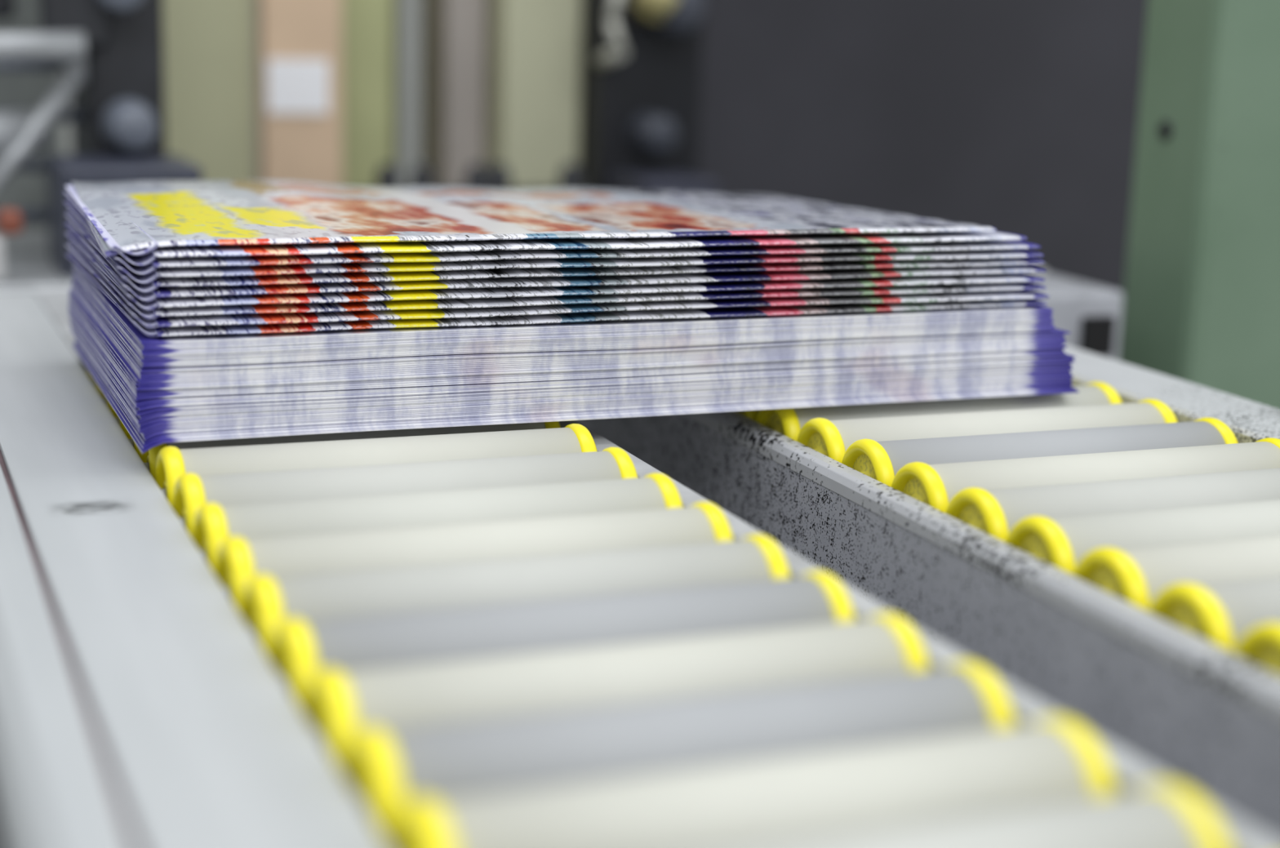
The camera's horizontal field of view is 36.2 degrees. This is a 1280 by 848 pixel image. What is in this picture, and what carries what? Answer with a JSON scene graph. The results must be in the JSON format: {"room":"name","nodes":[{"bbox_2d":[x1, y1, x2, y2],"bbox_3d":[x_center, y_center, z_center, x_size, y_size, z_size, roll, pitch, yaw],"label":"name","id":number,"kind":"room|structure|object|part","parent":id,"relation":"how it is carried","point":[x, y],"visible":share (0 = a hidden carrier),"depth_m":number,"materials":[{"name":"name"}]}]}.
{"room":"print shop","nodes":[
{"label":"print shop","id":0,"kind":"room"},
{"bbox_2d":[59,0,420,186],"bbox_3d":[-1.190,-1.387,2.785,8.000,3.460,0.100,-3,13,-22],"label":"wall","id":1,"kind":"structure","parent":0,"point":[410,10],"depth_m":3.25,"materials":[{"name":"beige paint"}]},
{"bbox_3d":[-0.217,0.922,0.675,8.000,0.100,9.000,-3,13,-22],"label":"floor","id":2,"kind":"structure","parent":0,"visible":0},
{"bbox_2d":[0,0,202,366],"bbox_3d":[-0.481,0.021,1.111,0.428,1.460,0.280,-3,13,-22],"label":"machine","id":3,"kind":"object","parent":2,"relation":"on","point":[109,54],"visible":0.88,"depth_m":1.08,"materials":[{"name":"paint"}]},
{"bbox_3d":[-0.552,-0.005,1.220,0.380,1.460,0.020,-3,13,-22],"label":"plate","id":4,"kind":"part","parent":3,"relation":"part of","materials":[{"name":"grey metal"}]},
{"bbox_3d":[-0.314,0.058,1.200,0.042,1.360,0.100,-3,13,-22],"label":"plate","id":5,"kind":"part","parent":3,"relation":"part of","materials":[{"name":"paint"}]},
{"bbox_2d":[257,0,342,184],"bbox_3d":[-0.222,-0.314,1.273,0.052,2.060,0.022,-3,13,-22],"label":"wall panel","id":6,"kind":"object","parent":2,"relation":"on","point":[300,42],"visible":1,"depth_m":1.28,"materials":[{"name":"beige wood"}]},
{"bbox_2d":[375,162,582,188],"bbox_3d":[-0.117,0.265,1.378,0.175,0.892,0.070,-3,13,-22],"label":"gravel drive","id":7,"kind":"object","parent":2,"relation":"on","point":[499,176],"visible":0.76,"depth_m":1.28,"materials":[{"name":"paint"}]},
{"bbox_2d":[0,288,1279,847],"bbox_3d":[-0.057,0.460,0.561,0.217,0.860,1.135,-3,13,-22],"label":"conveyor","id":8,"kind":"object","parent":2,"relation":"on","point":[524,635],"visible":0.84,"depth_m":0.43,"materials":[{"name":"plastic"}]},
{"bbox_3d":[-0.147,0.101,0.449,0.002,0.064,1.120,-3,13,-22],"label":"panel","id":9,"kind":"part","parent":8,"relation":"part of","materials":[{"name":"grey metal"}]},
{"bbox_3d":[-0.197,-0.050,0.911,0.145,0.003,0.185,-3,13,-22],"label":"bed plate","id":10,"kind":"part","parent":8,"relation":"part of","materials":[{"name":"grey metal"}]},
{"bbox_3d":[-0.110,0.066,0.457,0.041,0.030,1.120,-3,13,-22],"label":"rail","id":11,"kind":"part","parent":8,"relation":"part of","materials":[{"name":"metal"}]},
{"bbox_2d":[63,179,1079,453],"bbox_3d":[-0.036,-0.053,0.757,0.353,0.065,0.205,-3,13,-22],"label":"magazine stack","id":12,"kind":"object","parent":8,"relation":"on","point":[199,310],"visible":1,"depth_m":0.67,"materials":[{"name":"multicoloured paper"}]},
{"bbox_2d":[71,179,1049,337],"bbox_3d":[-0.042,-0.067,0.753,0.340,0.036,0.201,-3,13,-22],"label":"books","id":13,"kind":"object","parent":12,"relation":"on","point":[231,258],"depth_m":0.68,"materials":[{"name":"multicoloured paper"}]},
{"bbox_3d":[0.049,0.054,0.519,0.010,0.026,1.120,-3,13,-22],"label":"rail","id":14,"kind":"part","parent":8,"relation":"part of","materials":[{"name":"grey metal"}]},
{"bbox_2d":[578,0,719,193],"bbox_3d":[0.002,-0.075,1.382,0.086,1.560,0.130,-3,13,-22],"label":"machine","id":15,"kind":"object","parent":2,"relation":"on","point":[641,82],"visible":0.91,"depth_m":1.35,"materials":[{"name":"black paint"}]},
{"bbox_3d":[0.008,-0.286,1.314,0.034,0.033,0.050,-3,13,-22],"label":"yellow lever","id":16,"kind":"part","parent":15,"relation":"part of","materials":[{"name":"yellow plastic"}]},
{"bbox_2d":[698,0,1147,354],"bbox_3d":[0.428,-0.414,1.588,0.888,2.160,0.035,-3,13,-22],"label":"panel","id":17,"kind":"object","parent":2,"relation":"on","point":[1014,117],"visible":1,"depth_m":1.54,"materials":[{"name":"paint"}]},
{"bbox_2d":[576,344,1279,843],"bbox_3d":[0.166,0.441,0.682,0.222,0.860,1.167,-3,13,-22],"label":"conveyor","id":18,"kind":"object","parent":2,"relation":"on","point":[1108,549],"visible":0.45,"depth_m":0.59,"materials":[{"name":"metal"}]},
{"bbox_3d":[0.274,0.058,0.602,0.040,0.068,1.100,-3,13,-22],"label":"rail","id":19,"kind":"part","parent":18,"relation":"part of","materials":[{"name":"grey metal"}]},
{"bbox_2d":[1025,264,1123,360],"bbox_3d":[0.125,0.322,1.202,0.083,0.869,0.353,-3,13,-22],"label":"side table","id":20,"kind":"object","parent":2,"relation":"on","point":[1091,313],"visible":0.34,"depth_m":0.96,"materials":[{"name":"metal"}]},
{"bbox_2d":[1118,0,1279,408],"bbox_3d":[0.400,-0.239,1.017,0.320,2.060,0.100,-3,13,-22],"label":"post","id":21,"kind":"object","parent":2,"relation":"on","point":[1201,306],"visible":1,"depth_m":0.98,"materials":[{"name":"metal"}]},
{"bbox_3d":[-0.330,0.677,1.523,0.094,0.012,0.150,-3,13,-22],"label":"plate","id":22,"kind":"object","parent":2,"relation":"on","visible":0},
{"bbox_2d":[162,0,256,180],"bbox_3d":[-0.300,-0.323,1.306,0.064,2.060,0.120,-3,13,-22],"label":"column","id":23,"kind":"structure","parent":22,"relation":"on","point":[209,45],"depth_m":1.27,"materials":[{"name":"paint"}]},
{"bbox_3d":[-0.241,0.663,1.601,0.076,0.012,0.150,-3,13,-22],"label":"plate","id":24,"kind":"object","parent":2,"relation":"on","visible":0},
{"bbox_2d":[342,0,393,186],"bbox_3d":[-0.211,-0.337,1.383,0.046,2.060,0.120,-3,13,-22],"label":"column","id":25,"kind":"structure","parent":24,"relation":"on","point":[366,24],"depth_m":1.35,"materials":[{"name":"paint"}]},
{"bbox_3d":[-0.117,0.665,1.608,0.088,0.012,0.150,-3,13,-22],"label":"plate","id":26,"kind":"object","parent":2,"relation":"on","visible":0},
{"bbox_2d":[484,0,582,188],"bbox_3d":[-0.087,-0.335,1.391,0.058,2.060,0.120,-3,13,-22],"label":"column","id":27,"kind":"structure","parent":26,"relation":"on","point":[534,46],"depth_m":1.36,"materials":[{"name":"paint"}]},
{"bbox_3d":[-0.230,0.646,1.679,0.060,0.012,0.090,-3,13,-22],"label":"plate","id":28,"kind":"object","parent":2,"relation":"on","visible":0},
{"bbox_2d":[392,0,399,174],"bbox_3d":[-0.200,-0.354,1.462,0.030,2.060,0.060,-3,13,-22],"label":"column","id":29,"kind":"structure","parent":28,"relation":"on","point":[396,26],"depth_m":1.46,"materials":[{"name":"paint"}]},
{"bbox_3d":[-0.161,0.666,1.596,0.060,0.012,0.100,-3,13,-22],"label":"plate","id":30,"kind":"object","parent":2,"relation":"on","visible":0},
{"bbox_2d":[419,0,487,186],"bbox_3d":[-0.131,-0.334,1.379,0.030,2.060,0.070,-3,13,-22],"label":"column","id":31,"kind":"structure","parent":30,"relation":"on","point":[453,82],"depth_m":1.37,"materials":[{"name":"paint"}]}
]}

